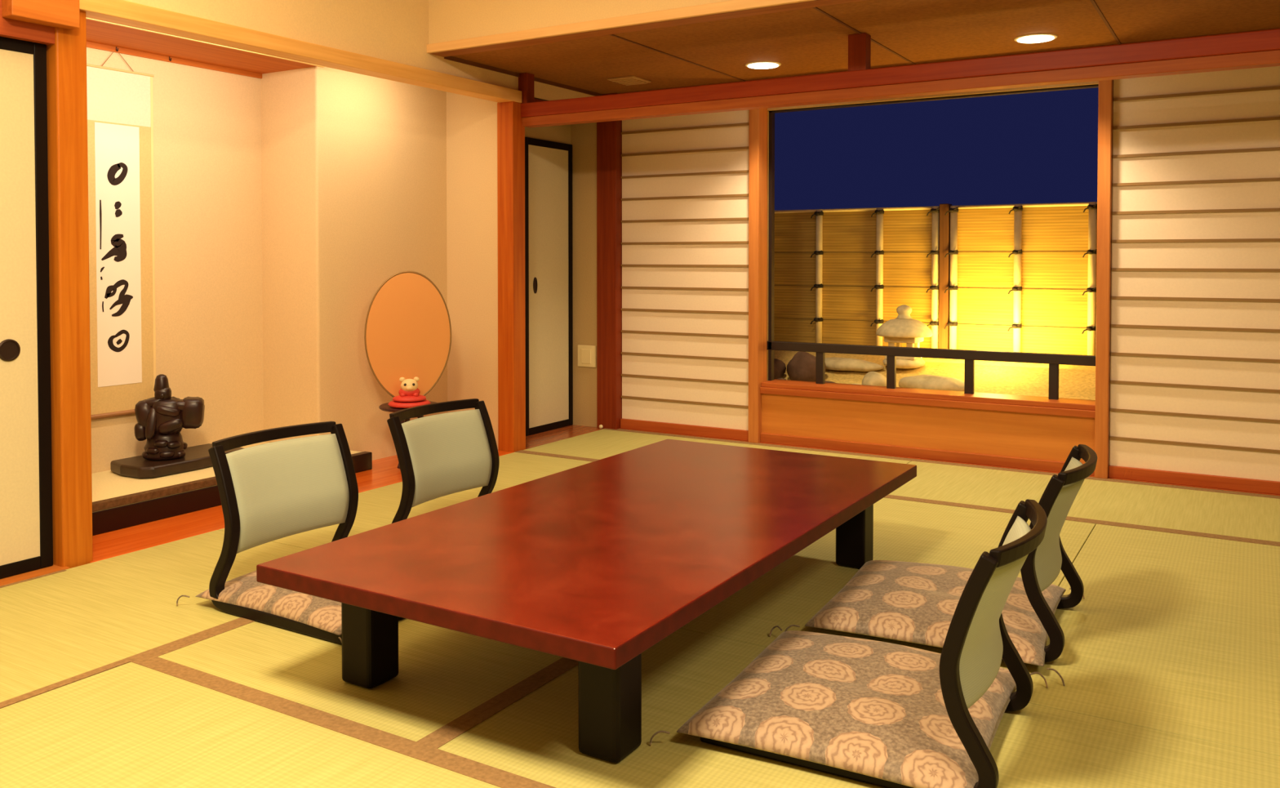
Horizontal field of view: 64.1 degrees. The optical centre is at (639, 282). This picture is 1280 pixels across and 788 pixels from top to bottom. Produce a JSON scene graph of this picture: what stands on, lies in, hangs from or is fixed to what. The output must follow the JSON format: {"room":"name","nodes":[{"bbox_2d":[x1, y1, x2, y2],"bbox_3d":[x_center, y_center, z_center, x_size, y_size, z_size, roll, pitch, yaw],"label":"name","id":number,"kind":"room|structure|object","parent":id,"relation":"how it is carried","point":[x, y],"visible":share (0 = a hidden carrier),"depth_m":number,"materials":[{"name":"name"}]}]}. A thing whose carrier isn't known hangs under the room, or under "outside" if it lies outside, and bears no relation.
{"room":"traditional dwelling","nodes":[
{"label":"traditional dwelling","id":0,"kind":"room"},
{"bbox_2d":[86,47,263,473],"bbox_3d":[-2.328,-0.107,4.612,0.080,2.200,1.700,1,2,31],"label":"wall","id":1,"kind":"structure","parent":0,"point":[207,122],"depth_m":4.92,"materials":[{"name":"paint"}]},
{"bbox_2d":[86,41,262,78],"bbox_3d":[-2.297,-1.030,4.553,0.012,0.025,1.466,1,2,31],"label":"trim","id":2,"kind":"structure","parent":1,"relation":"attached to","point":[91,45],"depth_m":4.75,"materials":[{"name":"brown wood"}]},
{"bbox_2d":[85,18,315,74],"bbox_3d":[-2.108,-1.055,4.438,0.455,0.035,1.466,1,2,31],"label":"ceiling","id":3,"kind":"structure","parent":0,"point":[97,32],"depth_m":4.59,"materials":[{"name":"brown wood"}]},
{"bbox_3d":[-2.311,-1.033,4.513,0.023,0.030,0.005,1,2,31],"label":"hook","id":4,"kind":"object","parent":3,"relation":"attached to","visible":0},
{"bbox_2d":[86,52,155,419],"bbox_3d":[-2.311,-0.218,4.541,0.022,1.627,0.370,1,2,31],"label":"scroll","id":5,"kind":"object","parent":4,"relation":"hanging from","point":[120,106],"visible":0.95,"depth_m":4.55,"materials":[{"name":"paper"}]},
{"bbox_2d":[89,449,515,563],"bbox_3d":[-1.697,0.967,4.800,0.963,0.054,2.370,1,2,31],"label":"floor","id":6,"kind":"structure","parent":0,"point":[384,471],"depth_m":4.00,"materials":[{"name":"brown wood"}]},
{"bbox_2d":[378,400,435,468],"bbox_3d":[-1.152,0.769,5.121,0.300,0.313,0.300,1,2,31],"label":"pedestal stand","id":7,"kind":"object","parent":6,"relation":"on","point":[384,406],"visible":0.16,"depth_m":5.03,"materials":[{"name":"red paint"}]},
{"bbox_2d":[364,271,451,397],"bbox_3d":[-1.172,0.275,5.174,0.434,0.666,0.040,0,1,-19],"label":"disc","id":8,"kind":"object","parent":7,"relation":"on","point":[407,333],"visible":0.81,"depth_m":5.17,"materials":[{"name":"brown metal"}]},
{"bbox_2d":[387,376,431,408],"bbox_3d":[-1.141,0.541,5.056,0.208,0.146,0.208,0,1,-13],"label":"figurine","id":9,"kind":"object","parent":7,"relation":"on","point":[409,396],"visible":1,"depth_m":5.01,"materials":[{"name":"red ceramic"}]},
{"bbox_2d":[392,394,426,401],"bbox_3d":[-1.141,0.572,5.057,0.164,0.028,0.164,0,1,-13],"label":"cushion","id":10,"kind":"object","parent":9,"relation":"on","point":[401,397],"depth_m":5.01,"materials":[{"name":"red fabric"}]},
{"bbox_2d":[260,66,447,460],"bbox_3d":[-1.467,-0.129,5.591,0.425,2.200,1.134,1,2,31],"label":"wall","id":11,"kind":"structure","parent":0,"point":[353,165],"depth_m":5.17,"materials":[{"name":"paint"}]},
{"bbox_2d":[85,17,324,67],"bbox_3d":[-1.910,-1.052,4.318,0.017,0.055,1.466,1,2,31],"label":"trim","id":12,"kind":"structure","parent":11,"relation":"attached to","point":[86,17],"depth_m":4.35,"materials":[{"name":"brown wood"}]},
{"bbox_2d":[92,451,372,535],"bbox_3d":[-1.780,0.906,4.411,0.050,0.086,1.640,1,2,31],"label":"trim","id":13,"kind":"structure","parent":11,"relation":"attached to","point":[147,511],"depth_m":4.12,"materials":[{"name":"black paint"}]},
{"bbox_2d":[350,450,362,453],"bbox_3d":[-2.031,0.906,4.547,0.520,0.081,1.655,1,2,31],"label":"floor","id":14,"kind":"structure","parent":0,"point":[351,451],"depth_m":5.13,"materials":[{"name":"wicker"}]},
{"bbox_2d":[91,441,267,512],"bbox_3d":[-2.058,0.849,4.457,0.560,0.037,1.455,1,2,31],"label":"mat","id":15,"kind":"object","parent":14,"relation":"on","point":[110,490],"visible":0.14,"depth_m":4.23,"materials":[{"name":"fabric"}]},
{"bbox_2d":[110,443,243,478],"bbox_3d":[-2.069,0.802,4.608,0.300,0.050,0.555,1,2,31],"label":"display slab","id":16,"kind":"object","parent":15,"relation":"on","point":[196,457],"visible":0.73,"depth_m":4.44,"materials":[{"name":"brown wood"}]},
{"bbox_2d":[134,373,204,460],"bbox_3d":[-2.082,0.593,4.525,0.286,0.372,0.158,0,1,-19],"label":"statue","id":17,"kind":"object","parent":16,"relation":"on","point":[161,419],"visible":1,"depth_m":4.47,"materials":[{"name":"brown wood"}]},
{"bbox_2d":[124,0,595,101],"bbox_3d":[-2.013,-1.380,3.429,0.100,0.800,7.050,1,2,31],"label":"wall","id":18,"kind":"structure","parent":0,"point":[397,31],"depth_m":4.57,"materials":[{"name":"paint"}]},
{"bbox_2d":[0,0,54,45],"bbox_3d":[-2.351,-0.882,2.880,0.100,0.190,1.340,1,2,31],"label":"trim","id":19,"kind":"structure","parent":18,"relation":"attached to","point":[9,28],"depth_m":3.35,"materials":[{"name":"brown wood"}]},
{"bbox_2d":[1,0,79,30],"bbox_3d":[-2.000,-0.911,3.380,0.135,0.115,0.220,1,2,31],"label":"trim","id":20,"kind":"structure","parent":18,"relation":"attached to","point":[64,14],"depth_m":3.35,"materials":[{"name":"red wood"}]},
{"bbox_2d":[46,10,93,568],"bbox_3d":[-1.973,-0.006,3.513,0.105,2.050,0.105,1,2,31],"label":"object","id":21,"kind":"structure","parent":18,"relation":"attached to","point":[66,59],"depth_m":3.48,"materials":[{"name":"brown wood"}]},
{"bbox_2d":[79,0,521,102],"bbox_3d":[-1.321,-0.985,4.535,0.103,0.065,2.462,1,2,31],"label":"trim","id":22,"kind":"structure","parent":18,"relation":"attached to","point":[122,12],"depth_m":4.20,"materials":[{"name":"brown wood"}]},
{"bbox_2d":[444,56,602,96],"bbox_3d":[-0.601,-1.133,5.684,0.018,0.022,1.440,1,2,31],"label":"trim","id":23,"kind":"structure","parent":18,"relation":"attached to","point":[450,58],"depth_m":5.52,"materials":[{"name":"brown wood"}]},
{"bbox_2d":[533,98,543,102],"bbox_3d":[-0.433,-1.009,5.995,0.048,0.040,0.740,1,2,31],"label":"trim","id":24,"kind":"structure","parent":18,"relation":"attached to","point":[535,100],"depth_m":5.71,"materials":[{"name":"brown wood"}]},
{"bbox_2d":[596,93,622,429],"bbox_3d":[-0.169,-0.102,6.353,0.143,2.110,0.150,1,2,31],"label":"trim","id":25,"kind":"structure","parent":18,"relation":"attached to","point":[609,136],"depth_m":6.29,"materials":[{"name":"brown wood"}]},
{"bbox_2d":[426,0,866,57],"bbox_3d":[1.562,-1.098,3.410,6.070,0.042,0.025,1,2,31],"label":"trim","id":26,"kind":"structure","parent":18,"relation":"attached to","point":[726,6],"depth_m":4.41,"materials":[{"name":"brown wood"}]},
{"bbox_2d":[387,399,431,408],"bbox_3d":[-1.141,0.599,5.058,0.208,0.030,0.208,0,1,-13],"label":"cushion","id":27,"kind":"object","parent":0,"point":[402,403],"depth_m":4.98,"materials":[{"name":"red fabric"}]},
{"bbox_2d":[446,92,497,448],"bbox_3d":[-0.916,-0.133,5.734,0.370,2.200,0.080,1,2,31],"label":"wall","id":28,"kind":"structure","parent":0,"point":[472,222],"depth_m":5.70,"materials":[{"name":"paint"}]},
{"bbox_2d":[497,101,525,452],"bbox_3d":[-0.705,-0.004,5.604,0.110,1.950,0.110,1,2,31],"label":"trim","id":29,"kind":"structure","parent":28,"relation":"attached to","point":[510,130],"depth_m":5.56,"materials":[{"name":"brown wood"}]},
{"bbox_2d":[524,124,571,144],"bbox_3d":[-0.662,-1.024,6.097,0.050,0.335,0.880,1,2,31],"label":"wall","id":30,"kind":"structure","parent":0,"point":[562,133],"depth_m":6.26,"materials":[{"name":"paint"}]},
{"bbox_2d":[525,424,602,448],"bbox_3d":[-0.540,0.938,6.087,0.315,0.054,0.850,1,2,31],"label":"floor","id":31,"kind":"structure","parent":0,"point":[570,431],"depth_m":6.10,"materials":[{"name":"brown wood"}]},
{"bbox_2d":[428,0,731,44],"bbox_3d":[1.576,-1.448,3.454,6.100,0.665,0.100,1,2,31],"label":"wall","id":32,"kind":"structure","parent":0,"point":[448,20],"depth_m":4.69,"materials":[{"name":"paint"}]},
{"bbox_2d":[571,122,596,426],"bbox_3d":[-0.335,-0.124,6.447,0.270,2.150,0.100,1,2,31],"label":"wall","id":33,"kind":"structure","parent":0,"point":[584,135],"depth_m":6.40,"materials":[{"name":"paint"}]},
{"bbox_2d":[577,344,595,367],"bbox_3d":[-0.334,0.463,6.391,0.136,0.136,0.017,1,2,31],"label":"wall light switch","id":34,"kind":"object","parent":33,"relation":"attached to","point":[586,353],"visible":1,"depth_m":6.38,"materials":[{"name":"beige plastic"}]},
{"bbox_2d":[453,0,1279,93],"bbox_3d":[2.010,-1.129,4.280,6.200,0.040,1.750,1,2,31],"label":"ceiling","id":35,"kind":"structure","parent":0,"point":[806,41],"depth_m":4.64,"materials":[{"name":"brown wood"}]},
{"bbox_2d":[607,75,651,85],"bbox_3d":[-0.059,-1.135,5.767,0.170,0.016,0.200,1,2,31],"label":"ceiling vent","id":36,"kind":"object","parent":35,"relation":"in","point":[628,80],"visible":1,"depth_m":5.73,"materials":[{"name":"gold metal"}]},
{"bbox_2d":[745,61,781,69],"bbox_3d":[0.641,-1.129,5.322,0.188,0.008,0.188,1,2,31],"label":"recessed light","id":37,"kind":"object","parent":35,"relation":"in","point":[757,64],"visible":1,"depth_m":5.29,"materials":[{"name":"beige"}]},
{"bbox_2d":[1013,33,1057,43],"bbox_3d":[1.810,-1.114,4.676,0.188,0.008,0.188,1,2,31],"label":"recessed light","id":38,"kind":"object","parent":35,"relation":"in","point":[1033,37],"visible":1,"depth_m":4.65,"materials":[{"name":"beige glass"}]},
{"bbox_2d":[761,393,1094,463],"bbox_3d":[1.458,0.758,5.401,1.759,0.235,0.035,1,2,31],"label":"wooden panel","id":39,"kind":"object","parent":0,"point":[1007,433],"depth_m":5.35,"materials":[{"name":"brown wood"}]},
{"bbox_2d":[748,108,767,443],"bbox_3d":[0.675,-0.070,5.848,0.062,1.970,0.125,1,2,31],"label":"trim","id":40,"kind":"structure","parent":39,"relation":"attached to","point":[757,135],"depth_m":5.80,"materials":[{"name":"brown wood"}]},
{"bbox_2d":[760,432,1094,475],"bbox_3d":[1.455,0.896,5.400,1.759,0.052,0.065,1,2,31],"label":"trim","id":41,"kind":"structure","parent":39,"relation":"attached to","point":[867,447],"depth_m":5.36,"materials":[{"name":"brown wood"}]},
{"bbox_2d":[760,386,1095,417],"bbox_3d":[1.454,0.625,5.392,1.759,0.035,0.070,1,2,31],"label":"trim","id":42,"kind":"structure","parent":39,"relation":"attached to","point":[847,396],"depth_m":5.31,"materials":[{"name":"brown wood"}]},
{"bbox_2d":[619,427,1279,495],"bbox_3d":[2.403,0.964,4.845,5.860,0.058,0.120,1,2,31],"label":"trim","id":43,"kind":"structure","parent":39,"relation":"attached to","point":[620,428],"depth_m":5.25,"materials":[{"name":"brown wood"}]},
{"bbox_2d":[620,109,749,440],"bbox_3d":[0.262,-0.084,6.075,0.878,1.981,0.030,1,2,31],"label":"screen","id":44,"kind":"object","parent":43,"relation":"on","point":[685,178],"visible":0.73,"depth_m":6.07,"materials":[{"name":"paper"}]},
{"bbox_2d":[1108,66,1279,494],"bbox_3d":[2.624,-0.043,4.652,0.876,1.965,0.030,1,2,31],"label":"screen","id":45,"kind":"object","parent":43,"relation":"on","point":[1195,346],"visible":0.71,"depth_m":4.70,"materials":[{"name":"paper"}]},
{"bbox_2d":[1094,80,1113,478],"bbox_3d":[2.233,-0.048,4.910,0.058,1.970,0.125,1,2,31],"label":"trim","id":46,"kind":"structure","parent":39,"relation":"attached to","point":[1105,97],"depth_m":4.86,"materials":[{"name":"brown wood"}]},
{"bbox_2d":[766,80,1098,381],"bbox_3d":[2.397,-0.329,4.941,6.200,1.870,0.110,1,2,31],"label":"wall","id":47,"kind":"structure","parent":0,"point":[1095,82],"depth_m":5.53,"materials":[{"name":"paint"}]},
{"bbox_2d":[610,0,1120,81],"bbox_3d":[1.492,-1.113,4.476,2.922,0.006,1.550,1,2,31],"label":"trim","id":48,"kind":"structure","parent":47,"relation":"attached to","point":[1092,2],"depth_m":4.71,"materials":[{"name":"brown wood"}]},
{"bbox_2d":[766,84,1098,399],"bbox_3d":[1.508,-0.219,5.463,1.800,1.615,0.040,1,2,31],"label":"window","id":49,"kind":"structure","parent":47,"relation":"in","point":[771,113],"depth_m":5.54,"materials":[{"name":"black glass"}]},
{"bbox_2d":[617,27,1279,93],"bbox_3d":[2.405,-1.073,4.791,5.850,0.095,0.130,1,2,31],"label":"trim","id":50,"kind":"structure","parent":47,"relation":"attached to","point":[1278,28],"depth_m":5.11,"materials":[{"name":"brown wood"}]},
{"bbox_3d":[0.150,1.087,2.212,7.200,0.065,7.100,1,2,31],"label":"floor","id":51,"kind":"structure","parent":0,"visible":0},
{"bbox_2d":[0,564,69,586],"bbox_3d":[-2.336,1.006,2.920,0.128,0.054,1.350,1,2,31],"label":"trim","id":52,"kind":"structure","parent":51,"relation":"on","point":[15,578],"depth_m":3.38,"materials":[{"name":"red wood"}]},
{"bbox_2d":[0,36,53,578],"bbox_3d":[-2.249,0.090,3.069,0.032,1.766,0.930,1,2,31],"label":"door","id":53,"kind":"structure","parent":52,"relation":"on","point":[26,528],"depth_m":3.39,"materials":[{"name":"paper"}]},
{"bbox_2d":[0,529,307,708],"bbox_3d":[-1.719,1.010,2.920,0.934,0.057,1.867,1,2,31],"label":"mat","id":54,"kind":"object","parent":51,"relation":"on","point":[61,628],"visible":0.52,"depth_m":3.04,"materials":[{"name":"wicker"}]},
{"bbox_2d":[0,653,555,787],"bbox_3d":[-0.707,1.036,1.787,1.970,0.057,0.970,1,2,31],"label":"mat","id":55,"kind":"object","parent":51,"relation":"on","point":[148,721],"visible":1,"depth_m":2.21,"materials":[{"name":"wicker"}]},
{"bbox_2d":[150,617,572,744],"bbox_3d":[-0.649,1.011,2.842,0.980,0.057,0.897,1,2,31],"label":"mat","id":56,"kind":"object","parent":51,"relation":"on","point":[446,677],"visible":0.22,"depth_m":2.61,"materials":[{"name":"wicker"}]},
{"bbox_2d":[208,421,399,644],"bbox_3d":[-0.922,0.727,3.124,0.667,0.498,0.500,1,2,31],"label":"chair","id":57,"kind":"object","parent":56,"relation":"on","point":[269,491],"visible":0.77,"depth_m":3.21,"materials":[{"name":"black paint"}]},
{"bbox_2d":[176,569,342,643],"bbox_3d":[-0.905,0.929,3.209,0.724,0.092,0.726,1,2,31],"label":"floor cushion","id":58,"kind":"object","parent":57,"relation":"on","point":[244,590],"visible":0.2,"depth_m":2.94,"materials":[{"name":"brown fabric"}]},
{"bbox_2d":[218,452,591,548],"bbox_3d":[-0.759,0.973,4.513,0.934,0.057,1.853,1,2,31],"label":"mat","id":59,"kind":"object","parent":51,"relation":"on","point":[378,507],"visible":0.17,"depth_m":4.47,"materials":[{"name":"wicker"}]},
{"bbox_2d":[426,628,885,787],"bbox_3d":[0.194,1.023,2.334,0.988,0.057,0.897,1,2,31],"label":"mat","id":60,"kind":"object","parent":51,"relation":"on","point":[532,733],"visible":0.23,"depth_m":2.24,"materials":[{"name":"wicker"}]},
{"bbox_2d":[648,625,1048,787],"bbox_3d":[0.509,0.949,2.349,0.724,0.092,0.726,1,2,28],"label":"floor cushion","id":61,"kind":"object","parent":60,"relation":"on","point":[868,707],"visible":0.88,"depth_m":2.20,"materials":[{"name":"brown fabric"}]},
{"bbox_2d":[700,498,1047,787],"bbox_3d":[0.542,0.747,2.270,0.667,0.498,0.500,1,2,29],"label":"chair","id":62,"kind":"object","parent":60,"relation":"on","point":[977,639],"visible":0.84,"depth_m":2.01,"materials":[{"name":"wood"}]},
{"bbox_2d":[515,427,913,463],"bbox_3d":[0.379,0.951,5.452,1.915,0.057,0.927,1,2,31],"label":"mat","id":63,"kind":"object","parent":51,"relation":"on","point":[594,446],"visible":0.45,"depth_m":5.72,"materials":[{"name":"wicker"}]},
{"bbox_2d":[680,497,1095,668],"bbox_3d":[0.904,0.996,3.511,0.988,0.057,1.853,1,2,31],"label":"mat","id":64,"kind":"object","parent":51,"relation":"on","point":[797,588],"visible":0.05,"depth_m":3.56,"materials":[{"name":"wicker"}]},
{"bbox_2d":[1020,444,1097,662],"bbox_3d":[0.959,0.731,2.966,0.667,0.498,0.500,1,2,29],"label":"chair","id":65,"kind":"object","parent":64,"relation":"on","point":[1042,566],"visible":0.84,"depth_m":2.70,"materials":[{"name":"wood"}]},
{"bbox_2d":[883,458,1279,546],"bbox_3d":[2.021,0.974,4.463,1.920,0.057,0.927,1,2,31],"label":"mat","id":66,"kind":"object","parent":51,"relation":"on","point":[1229,515],"visible":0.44,"depth_m":4.43,"materials":[{"name":"wicker"}]},
{"bbox_2d":[989,702,1279,787],"bbox_3d":[0.789,1.044,1.410,0.978,0.057,1.867,1,2,31],"label":"mat","id":67,"kind":"object","parent":51,"relation":"on","point":[1034,745],"visible":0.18,"depth_m":2.15,"materials":[{"name":"wicker"}]},
{"bbox_2d":[1015,524,1279,755],"bbox_3d":[1.749,1.008,3.002,0.978,0.057,1.853,1,2,31],"label":"mat","id":68,"kind":"object","parent":51,"relation":"on","point":[1171,633],"visible":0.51,"depth_m":2.82,"materials":[{"name":"wicker"}]},
{"bbox_2d":[784,560,1084,685],"bbox_3d":[0.884,0.934,2.992,0.724,0.092,0.726,1,1,27],"label":"floor cushion","id":69,"kind":"object","parent":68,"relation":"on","point":[916,602],"visible":0.73,"depth_m":2.85,"materials":[{"name":"brown fabric"}]},
{"bbox_3d":[0.061,0.984,4.019,0.980,0.057,1.853,1,2,31],"label":"mat","id":70,"kind":"object","parent":51,"relation":"on","visible":0},
{"bbox_2d":[386,398,499,523],"bbox_3d":[-0.527,0.714,3.684,0.667,0.498,0.500,1,2,31],"label":"chair","id":71,"kind":"object","parent":70,"relation":"on","point":[443,454],"visible":0.7,"depth_m":3.80,"materials":[{"name":"fabric"}]},
{"bbox_2d":[256,439,916,762],"bbox_3d":[0.032,0.819,3.024,1.014,0.320,1.986,1,2,31],"label":"table","id":72,"kind":"object","parent":70,"relation":"on","point":[594,564],"visible":0.98,"depth_m":2.53,"materials":[{"name":"paint"}]},
{"bbox_3d":[2.443,0.918,4.949,5.900,0.635,0.100,1,2,31],"label":"wall","id":73,"kind":"structure","parent":0,"visible":0},
{"bbox_2d":[760,378,1095,410],"bbox_3d":[1.494,0.593,5.458,1.759,0.026,0.195,1,2,31],"label":"trim","id":74,"kind":"structure","parent":73,"relation":"attached to","point":[1036,401],"depth_m":5.35,"materials":[{"name":"brown wood"}]},
{"bbox_3d":[3.178,-0.308,0.326,0.100,2.800,7.050,1,2,31],"label":"wall","id":75,"kind":"structure","parent":0,"visible":0},
{"bbox_2d":[518,72,533,103],"bbox_3d":[-0.633,-1.055,5.601,0.084,0.170,0.070,1,2,31],"label":"trim","id":76,"kind":"structure","parent":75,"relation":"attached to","point":[526,80],"depth_m":5.57,"materials":[{"name":"brown wood"}]},
{"bbox_2d":[848,32,871,71],"bbox_3d":[0.992,-1.032,4.622,0.084,0.170,0.070,1,2,31],"label":"trim","id":77,"kind":"structure","parent":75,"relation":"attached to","point":[859,45],"depth_m":4.59,"materials":[{"name":"brown wood"}]},
{"bbox_2d":[520,28,1279,117],"bbox_3d":[1.918,-0.902,4.079,5.945,0.075,0.100,1,2,31],"label":"ceiling beam","id":78,"kind":"structure","parent":75,"relation":"attached to","point":[1264,40],"depth_m":4.41,"materials":[{"name":"brown wood"}]},
{"bbox_2d":[522,49,1279,127],"bbox_3d":[1.919,-0.842,4.080,5.943,0.050,0.078,1,2,31],"label":"trim","id":79,"kind":"structure","parent":75,"relation":"attached to","point":[1267,58],"depth_m":4.42,"materials":[{"name":"brown wood"}]},
{"bbox_3d":[-0.801,0.054,5.891,0.050,1.820,0.340,1,2,31],"label":"wall","id":80,"kind":"structure","parent":0,"visible":0},
{"bbox_2d":[524,137,573,435],"bbox_3d":[-0.562,0.024,6.234,0.034,1.765,0.495,1,2,31],"label":"door","id":81,"kind":"structure","parent":80,"relation":"in","point":[548,164],"depth_m":6.23,"materials":[{"name":"paper"}]},
{"label":"outside","id":82,"kind":"structure","parent":0,"visible":0},
{"bbox_2d":[773,350,1095,399],"bbox_3d":[1.931,0.541,6.124,6.000,0.177,1.400,1,2,31],"label":"ground","id":83,"kind":"structure","parent":82,"point":[1028,379],"depth_m":5.90,"materials":[{"name":"yellow gravel"}]},
{"bbox_2d":[773,358,786,378],"bbox_3d":[0.738,0.530,6.336,0.303,0.170,0.264,1,2,31],"label":"rock","id":84,"kind":"object","parent":83,"relation":"on","point":[780,367],"visible":0.14,"depth_m":6.27,"materials":[{"name":"stone"}]},
{"bbox_2d":[786,351,826,381],"bbox_3d":[1.012,0.513,6.240,0.243,0.186,0.208,1,2,31],"label":"rock","id":85,"kind":"object","parent":83,"relation":"on","point":[802,366],"visible":0.61,"depth_m":6.17,"materials":[{"name":"stone"}]},
{"bbox_2d":[825,356,884,371],"bbox_3d":[1.273,0.503,6.319,0.489,0.072,0.209,1,2,31],"label":"rock","id":86,"kind":"object","parent":83,"relation":"on","point":[832,363],"visible":0.78,"depth_m":6.22,"materials":[{"name":"stone"}]},
{"bbox_2d":[773,205,939,348],"bbox_3d":[1.054,-0.021,6.871,1.915,0.934,0.084,1,2,31],"label":"bamboo fence","id":87,"kind":"object","parent":83,"relation":"on","point":[841,274],"visible":0.62,"depth_m":6.69,"materials":[{"name":"wood"}]},
{"bbox_2d":[862,371,886,386],"bbox_3d":[1.371,0.572,5.960,0.150,0.101,0.143,1,2,31],"label":"rock","id":88,"kind":"object","parent":83,"relation":"on","point":[871,378],"visible":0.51,"depth_m":5.91,"materials":[{"name":"stone"}]},
{"bbox_2d":[875,304,933,368],"bbox_3d":[1.600,0.326,6.190,0.336,0.378,0.336,1,2,31],"label":"stone lantern","id":89,"kind":"object","parent":83,"relation":"on","point":[902,329],"visible":0.79,"depth_m":6.10,"materials":[{"name":"beige stone"}]},
{"bbox_2d":[898,374,964,391],"bbox_3d":[1.662,0.575,5.802,0.407,0.094,0.206,1,2,31],"label":"rock","id":90,"kind":"object","parent":83,"relation":"on","point":[919,381],"visible":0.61,"depth_m":5.74,"materials":[{"name":"stone"}]},
{"bbox_2d":[938,203,951,348],"bbox_3d":[1.908,-0.015,6.385,0.056,0.945,0.095,1,2,31],"label":"fence post","id":91,"kind":"object","parent":83,"relation":"on","point":[944,220],"visible":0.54,"depth_m":6.34,"materials":[{"name":"brown wood"}]},
{"bbox_2d":[944,201,1097,355],"bbox_3d":[2.867,0.004,5.779,2.251,0.934,0.084,1,2,31],"label":"bamboo fence","id":92,"kind":"object","parent":83,"relation":"on","point":[1023,277],"visible":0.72,"depth_m":6.12,"materials":[{"name":"yellow wood"}]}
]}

